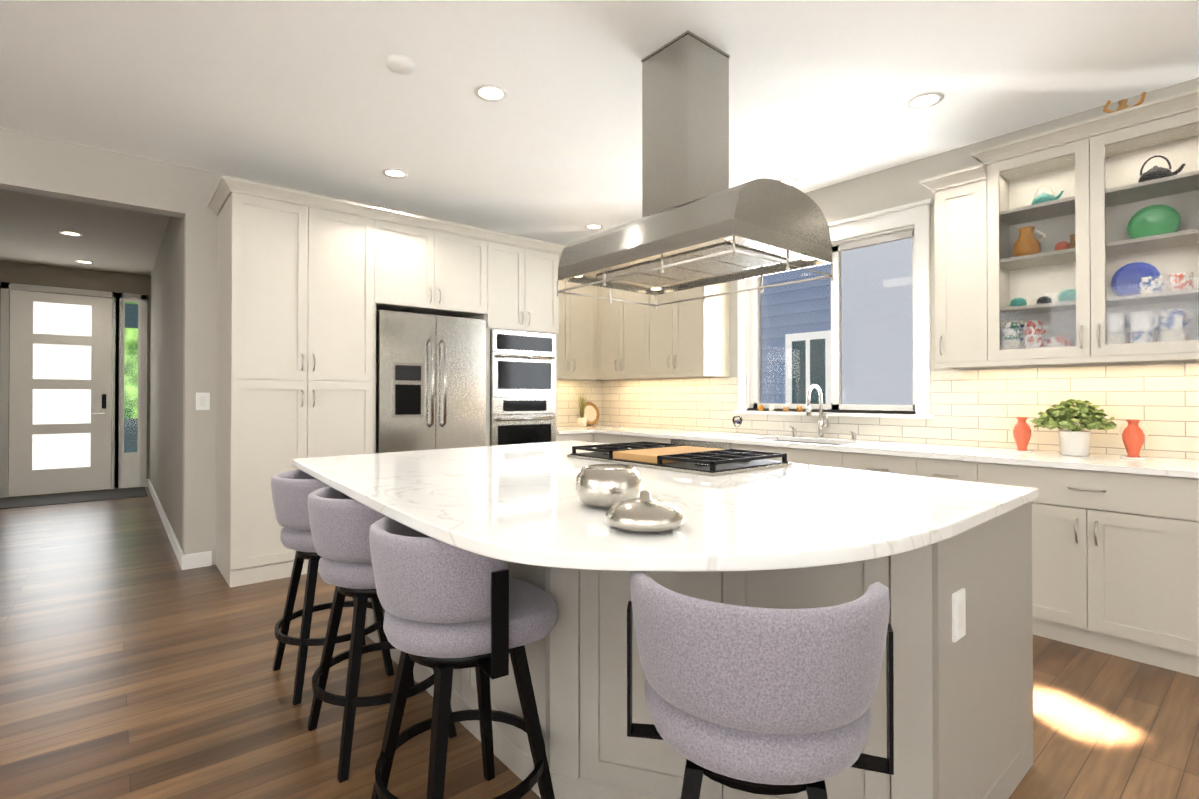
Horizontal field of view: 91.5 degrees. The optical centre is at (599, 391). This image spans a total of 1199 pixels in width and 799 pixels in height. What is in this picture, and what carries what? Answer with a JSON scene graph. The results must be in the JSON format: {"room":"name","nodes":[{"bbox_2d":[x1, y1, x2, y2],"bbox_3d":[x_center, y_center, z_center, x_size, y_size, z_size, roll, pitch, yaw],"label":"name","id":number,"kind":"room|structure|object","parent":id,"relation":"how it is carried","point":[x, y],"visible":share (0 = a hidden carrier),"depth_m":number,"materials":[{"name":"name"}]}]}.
{"room":"kitchen","nodes":[
{"label":"kitchen","id":0,"kind":"room"},
{"bbox_2d":[0,261,147,481],"bbox_3d":[-6.573,-0.141,7.118,1.710,2.740,0.140,0,-1,-40],"label":"wall","id":1,"kind":"structure","parent":0,"point":[10,272],"depth_m":7.14,"materials":[{"name":"beige paint"}]},
{"bbox_2d":[8,290,111,496],"bbox_3d":[-6.516,0.019,7.087,0.914,2.410,0.100,0,-1,-40],"label":"front door","id":2,"kind":"structure","parent":1,"relation":"in","point":[60,375],"depth_m":7.08,"materials":[{"name":"white paint"}]},
{"bbox_2d":[0,282,147,497],"bbox_3d":[-6.412,-0.015,7.181,1.340,2.490,0.068,0,-1,-40],"label":"door frame","id":3,"kind":"structure","parent":1,"relation":"attached to","point":[128,470],"depth_m":7.40,"materials":[{"name":"white wood"}]},
{"bbox_2d":[124,309,137,451],"bbox_3d":[-6.059,-0.187,7.555,0.180,2.000,0.010,0,-1,-40],"label":"window","id":4,"kind":"structure","parent":1,"relation":"in","point":[131,381],"depth_m":7.55,"materials":[{"name":"clear glass"}]},
{"bbox_2d":[148,216,183,548],"bbox_3d":[-4.382,-0.149,5.946,0.150,2.740,4.750,0,-1,-40],"label":"wall","id":5,"kind":"structure","parent":0,"point":[162,286],"depth_m":5.19,"materials":[{"name":"beige paint"}]},
{"bbox_2d":[146,479,185,569],"bbox_3d":[-4.345,1.169,5.775,0.020,0.100,4.764,0,-1,-40],"label":"baseboard","id":6,"kind":"structure","parent":5,"relation":"attached to","point":[181,558],"depth_m":4.84,"materials":[{"name":"white wood"}]},
{"bbox_2d":[0,128,600,564],"bbox_3d":[-3.170,-0.166,3.772,8.200,2.740,0.140,0,-1,-40],"label":"wall","id":7,"kind":"structure","parent":0,"point":[50,168],"depth_m":3.98,"materials":[{"name":"beige paint"}]},
{"bbox_2d":[196,393,209,409],"bbox_3d":[-2.739,0.066,4.033,0.080,0.120,0.009,0,-1,-40],"label":"switch plate","id":8,"kind":"object","parent":7,"relation":"attached to","point":[202,401],"visible":1,"depth_m":4.03,"materials":[{"name":"white plastic"}]},
{"bbox_2d":[558,255,597,379],"bbox_3d":[-0.407,-0.705,5.724,0.612,1.163,0.405,0,-1,-40],"label":"upper cabinet","id":9,"kind":"object","parent":7,"relation":"attached to","point":[578,314],"depth_m":5.71,"materials":[{"name":"beige paint"}]},
{"bbox_2d":[557,380,600,425],"bbox_3d":[-0.387,0.119,6.001,1.005,0.472,0.003,0,-1,-40],"label":"tile backsplash","id":10,"kind":"structure","parent":7,"relation":"attached to","point":[568,412],"depth_m":6.10,"materials":[{"name":"beige tile"}]},
{"bbox_2d":[0,487,1198,798],"bbox_3d":[-1.891,1.222,2.230,8.800,0.060,13.950,0,-1,-40],"label":"floor","id":11,"kind":"structure","parent":0,"point":[136,661],"depth_m":2.26,"materials":[{"name":"brown wood"}]},
{"bbox_2d":[0,487,147,508],"bbox_3d":[-6.237,1.223,6.665,1.680,0.006,0.930,0,-1,-40],"label":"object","id":12,"kind":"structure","parent":11,"relation":"on","point":[56,498],"depth_m":6.74,"materials":[{"name":"grey"}]},
{"bbox_2d":[271,469,393,704],"bbox_3d":[-1.136,0.769,2.493,0.469,0.850,0.477,0,-1,-40],"label":"bar stool","id":13,"kind":"object","parent":11,"relation":"on","point":[292,490],"visible":0.5,"depth_m":2.31,"materials":[{"name":"grey fabric"}]},
{"bbox_2d":[307,486,456,782],"bbox_3d":[-0.764,0.765,2.048,0.469,0.850,0.477,0,-1,-40],"label":"bar stool","id":14,"kind":"object","parent":11,"relation":"on","point":[341,523],"visible":0.67,"depth_m":1.86,"materials":[{"name":"grey fabric"}]},
{"bbox_2d":[207,175,565,586],"bbox_3d":[-1.500,-0.042,4.610,2.600,2.505,0.706,0,-1,-40],"label":"cabinet bank","id":15,"kind":"object","parent":11,"relation":"on","point":[305,292],"visible":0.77,"depth_m":3.92,"materials":[{"name":"beige paint"}]},
{"bbox_2d":[490,329,555,445],"bbox_3d":[-0.799,0.132,5.150,0.630,1.275,0.672,0,-1,-40],"label":"wall oven","id":16,"kind":"object","parent":15,"relation":"in","point":[522,387],"visible":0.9,"depth_m":4.92,"materials":[{"name":"silver metal"}]},
{"bbox_2d":[376,310,485,452],"bbox_3d":[-1.422,0.316,4.635,0.845,1.790,0.701,0,-1,-40],"label":"refrigerator","id":17,"kind":"object","parent":11,"relation":"on","point":[430,382],"visible":0.52,"depth_m":4.37,"materials":[{"name":"silver metal"}]},
{"bbox_2d":[369,516,557,798],"bbox_3d":[-0.361,0.762,1.551,0.469,0.850,0.477,0,-1,-40],"label":"bar stool","id":18,"kind":"object","parent":11,"relation":"on","point":[448,608],"visible":0.96,"depth_m":1.38,"materials":[{"name":"grey fabric"}]},
{"bbox_2d":[557,433,670,445],"bbox_3d":[0.136,0.800,5.391,1.032,0.832,1.596,0,-1,-40],"label":"base cabinet","id":19,"kind":"object","parent":11,"relation":"on","point":[589,437],"depth_m":5.26,"materials":[{"name":"beige paint"}]},
{"bbox_2d":[557,426,592,433],"bbox_3d":[-0.423,0.367,5.551,0.376,0.030,0.648,0,-1,-40],"label":"countertop","id":20,"kind":"structure","parent":19,"relation":"on","point":[562,429],"depth_m":5.40,"materials":[{"name":"stone"}]},
{"bbox_2d":[366,501,1032,798],"bbox_3d":[0.129,0.767,2.383,1.348,0.853,2.408,0,-1,-40],"label":"kitchen island","id":21,"kind":"object","parent":11,"relation":"on","point":[963,717],"visible":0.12,"depth_m":1.59,"materials":[{"name":"grey paint"}]},
{"bbox_2d":[292,440,1038,571],"bbox_3d":[-0.028,0.324,2.295,1.786,0.032,2.550,0,-1,-40],"label":"island countertop","id":22,"kind":"structure","parent":21,"relation":"on","point":[520,503],"depth_m":1.52,"materials":[{"name":"stone"}]},
{"bbox_2d":[567,441,792,475],"bbox_3d":[0.326,0.284,2.611,0.520,0.050,0.880,0,-1,-40],"label":"cooktop","id":23,"kind":"object","parent":22,"relation":"in","point":[692,459],"visible":1,"depth_m":2.43,"materials":[{"name":"black metal"}]},
{"bbox_2d":[952,588,965,641],"bbox_3d":[0.892,0.553,1.448,0.072,0.116,0.008,0,-1,-40],"label":"outlet","id":24,"kind":"object","parent":21,"relation":"attached to","point":[958,614],"visible":1,"depth_m":1.44,"materials":[{"name":"white plastic"}]},
{"bbox_2d":[627,571,893,798],"bbox_3d":[0.291,0.758,1.105,0.538,0.850,0.538,0,-1,-40],"label":"bar stool","id":25,"kind":"object","parent":11,"relation":"on","point":[764,701],"visible":1,"depth_m":0.92,"materials":[{"name":"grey fabric"}]},
{"bbox_2d":[731,443,844,467],"bbox_3d":[1.466,0.790,4.124,0.616,0.832,0.845,0,-1,-40],"label":"base cabinet","id":26,"kind":"object","parent":11,"relation":"on","point":[794,455],"depth_m":3.80,"materials":[{"name":"beige paint"}]},
{"bbox_2d":[671,439,732,448],"bbox_3d":[0.972,0.790,4.656,0.640,0.817,0.597,0,-1,-40],"label":"dishwasher","id":27,"kind":"object","parent":26,"relation":"in","point":[707,444],"visible":0.06,"depth_m":4.46,"materials":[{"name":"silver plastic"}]},
{"bbox_2d":[845,452,916,475],"bbox_3d":[1.875,0.786,3.635,0.616,0.832,0.430,0,-1,-40],"label":"base cabinet","id":28,"kind":"object","parent":11,"relation":"on","point":[905,465],"depth_m":3.42,"materials":[{"name":"beige paint"}]},
{"bbox_2d":[917,457,980,481],"bbox_3d":[2.109,0.784,3.355,0.616,0.832,0.300,0,-1,-40],"label":"base cabinet","id":29,"kind":"object","parent":11,"relation":"on","point":[926,467],"depth_m":3.14,"materials":[{"name":"beige paint"}]},
{"bbox_2d":[981,462,1198,676],"bbox_3d":[2.497,0.781,2.891,0.616,0.832,0.910,0,-1,-40],"label":"base cabinet","id":30,"kind":"object","parent":11,"relation":"on","point":[1115,563],"depth_m":2.63,"materials":[{"name":"beige paint"}]},
{"bbox_2d":[585,425,1198,478],"bbox_3d":[1.277,0.358,4.331,0.651,0.030,4.700,0,-1,-40],"label":"countertop","id":31,"kind":"structure","parent":30,"relation":"on","point":[1174,467],"depth_m":3.30,"materials":[{"name":"stone"}]},
{"bbox_2d":[574,388,590,426],"bbox_3d":[-0.176,0.145,5.951,0.239,0.420,0.235,0,-1,-40],"label":"potted plant","id":32,"kind":"object","parent":31,"relation":"on","point":[581,421],"visible":1,"depth_m":5.93,"materials":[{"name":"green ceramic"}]},
{"bbox_2d":[583,402,598,424],"bbox_3d":[-0.102,0.230,6.179,0.250,0.247,0.062,0,-1,-40],"label":"tray","id":33,"kind":"object","parent":31,"relation":"on","point":[591,413],"visible":0.79,"depth_m":6.19,"materials":[{"name":"brown wood"}]},
{"bbox_2d":[732,416,741,435],"bbox_3d":[1.086,0.269,4.602,0.076,0.150,0.076,0,-1,-40],"label":"wine glass","id":34,"kind":"object","parent":31,"relation":"on","point":[737,422],"visible":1,"depth_m":4.59,"materials":[{"name":"clear glass"}]},
{"bbox_2d":[773,440,839,444],"bbox_3d":[1.448,0.473,4.120,0.424,0.200,0.724,0,-1,-40],"label":"sink","id":35,"kind":"object","parent":31,"relation":"in","point":[806,442],"visible":0.04,"depth_m":4.33,"materials":[{"name":"silver metal"}]},
{"bbox_2d":[790,384,855,439],"bbox_3d":[1.580,0.144,4.240,0.213,0.397,0.498,0,-1,-40],"label":"faucet","id":36,"kind":"object","parent":31,"relation":"on","point":[821,426],"visible":1,"depth_m":4.28,"materials":[{"name":"silver metal"}]},
{"bbox_2d":[1010,417,1034,452],"bbox_3d":[2.349,0.237,3.247,0.094,0.194,0.094,0,0,11],"label":"vase","id":37,"kind":"object","parent":31,"relation":"on","point":[1022,432],"depth_m":3.22,"materials":[{"name":"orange ceramic"}]},
{"bbox_2d":[1030,399,1117,455],"bbox_3d":[2.478,0.184,3.065,0.360,0.298,0.368,0,-1,-40],"label":"potted plant","id":38,"kind":"object","parent":31,"relation":"on","point":[1074,439],"visible":1,"depth_m":3.01,"materials":[{"name":"green plant"}]},
{"bbox_2d":[1118,419,1148,459],"bbox_3d":[2.644,0.234,2.894,0.094,0.194,0.094,0,0,11],"label":"vase","id":39,"kind":"object","parent":31,"relation":"on","point":[1133,436],"depth_m":2.87,"materials":[{"name":"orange ceramic"}]},
{"bbox_2d":[0,0,1198,275],"bbox_3d":[-1.891,-1.588,2.252,8.800,0.080,13.950,0,-1,-40],"label":"ceiling","id":40,"kind":"structure","parent":0,"point":[314,96],"depth_m":2.97,"materials":[{"name":"white paint"}]},
{"bbox_2d":[59,231,82,235],"bbox_3d":[-5.080,-1.519,5.614,0.169,0.006,0.169,0,0,26],"label":"recessed light","id":41,"kind":"object","parent":40,"relation":"in","point":[69,233],"depth_m":5.61,"materials":[{"name":"white"}]},
{"bbox_2d":[75,260,93,263],"bbox_3d":[-5.995,-1.510,6.803,0.169,0.006,0.169,0,0,26],"label":"recessed light","id":42,"kind":"object","parent":40,"relation":"in","point":[79,261],"depth_m":6.81,"materials":[{"name":"white"}]},
{"bbox_2d":[382,168,407,178],"bbox_3d":[-1.435,-1.531,4.099,0.169,0.006,0.169,0,-1,44],"label":"recessed light","id":43,"kind":"object","parent":40,"relation":"in","point":[393,173],"depth_m":4.10,"materials":[{"name":"white"}]},
{"bbox_2d":[386,55,414,74],"bbox_3d":[-0.934,-1.529,2.744,0.132,0.030,0.132,0,-1,-40],"label":"smoke detector","id":44,"kind":"object","parent":40,"relation":"attached to","point":[400,64],"visible":0.96,"depth_m":2.71,"materials":[{"name":"white plastic"}]},
{"bbox_2d":[474,84,507,101],"bbox_3d":[-0.559,-1.539,3.012,0.169,0.006,0.169,0,0,26],"label":"recessed light","id":45,"kind":"object","parent":40,"relation":"in","point":[488,92],"depth_m":3.01,"materials":[{"name":"white"}]},
{"bbox_2d":[585,224,602,229],"bbox_3d":[-0.052,-1.521,5.384,0.169,0.006,0.169,0,0,11],"label":"recessed light","id":46,"kind":"object","parent":40,"relation":"in","point":[589,226],"depth_m":5.37,"materials":[{"name":"white"}]},
{"bbox_2d":[556,30,833,309],"bbox_3d":[0.396,-1.006,2.692,0.696,1.072,1.076,0,-1,-40],"label":"range hood","id":47,"kind":"object","parent":40,"relation":"hanging from","point":[699,223],"visible":1,"depth_m":2.55,"materials":[{"name":"silver metal"}]},
{"bbox_2d":[778,178,799,185],"bbox_3d":[1.374,-1.529,4.270,0.169,0.006,0.169,0,-1,44],"label":"recessed light","id":48,"kind":"object","parent":40,"relation":"in","point":[791,181],"depth_m":4.24,"materials":[{"name":"white"}]},
{"bbox_2d":[907,92,943,108],"bbox_3d":[1.723,-1.538,3.089,0.169,0.006,0.169,0,0,26],"label":"recessed light","id":49,"kind":"object","parent":40,"relation":"in","point":[925,100],"depth_m":3.08,"materials":[{"name":"white"}]},
{"bbox_2d":[601,77,1198,459],"bbox_3d":[2.787,-0.171,3.147,0.140,2.740,8.740,0,-1,-40],"label":"wall","id":50,"kind":"structure","parent":0,"point":[894,186],"depth_m":3.87,"materials":[{"name":"beige paint"}]},
{"bbox_2d":[598,282,729,379],"bbox_3d":[0.436,-0.706,5.532,0.406,1.163,1.780,0,-1,-40],"label":"upper cabinet","id":51,"kind":"object","parent":50,"relation":"attached to","point":[600,338],"depth_m":5.15,"materials":[{"name":"beige paint"}]},
{"bbox_2d":[733,198,933,418],"bbox_3d":[1.699,-0.531,4.404,0.200,1.420,1.550,0,-1,-40],"label":"window","id":52,"kind":"structure","parent":50,"relation":"in","point":[917,214],"depth_m":4.21,"materials":[{"name":"white"}]},
{"bbox_2d":[758,405,802,411],"bbox_3d":[1.424,0.129,4.619,0.055,0.050,0.394,0,-1,-40],"label":"cups","id":53,"kind":"object","parent":52,"relation":"on","point":[771,408],"depth_m":4.62,"materials":[{"name":"orange ceramic"}]},
{"bbox_2d":[841,238,912,404],"bbox_3d":[1.982,-0.481,4.174,0.001,1.145,0.525,0,-1,-40],"label":"screen","id":54,"kind":"object","parent":52,"relation":"attached to","point":[871,313],"visible":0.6,"depth_m":4.17,"materials":[{"name":"grey"}]},
{"bbox_2d":[601,363,1198,458],"bbox_3d":[1.526,0.108,4.540,0.002,0.472,4.699,0,-1,-40],"label":"tile backsplash","id":55,"kind":"structure","parent":50,"relation":"attached to","point":[983,408],"depth_m":3.55,"materials":[{"name":"beige tile"}]},
{"bbox_2d":[927,88,1198,367],"bbox_3d":[2.484,-0.755,3.080,0.405,1.162,1.220,0,-1,-40],"label":"upper cabinet","id":56,"kind":"object","parent":50,"relation":"attached to","point":[984,276],"depth_m":3.07,"materials":[{"name":"beige paint"}]},
{"bbox_2d":[1001,155,1193,349],"bbox_3d":[2.547,-0.672,3.034,0.258,0.959,0.753,0,-1,-40],"label":"dishware","id":57,"kind":"object","parent":56,"relation":"in","point":[1027,328],"depth_m":2.95,"materials":[{"name":"multicoloured ceramic"}]},
{"bbox_2d":[1103,92,1145,112],"bbox_3d":[2.628,-1.410,2.925,0.080,0.143,0.163,0,-1,-40],"label":"figurine","id":58,"kind":"object","parent":56,"relation":"on","point":[1122,104],"visible":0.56,"depth_m":2.92,"materials":[{"name":"brown wood"}]},
{"label":"outside","id":59,"kind":"structure","parent":0,"visible":0},
{"bbox_2d":[111,302,137,452],"bbox_3d":[-8.370,-1.006,8.985,5.500,5.500,4.700,0,-1,-40],"label":"yard","id":60,"kind":"structure","parent":59,"point":[132,403],"depth_m":11.28,"materials":[{"name":"green plant"}]},
{"bbox_2d":[761,263,830,403],"bbox_3d":[3.964,-2.026,6.399,1.500,8.500,13.000,0,-1,-40],"label":"neighbor house","id":61,"kind":"structure","parent":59,"point":[824,299],"depth_m":8.52,"materials":[{"name":"blue"}]}
]}

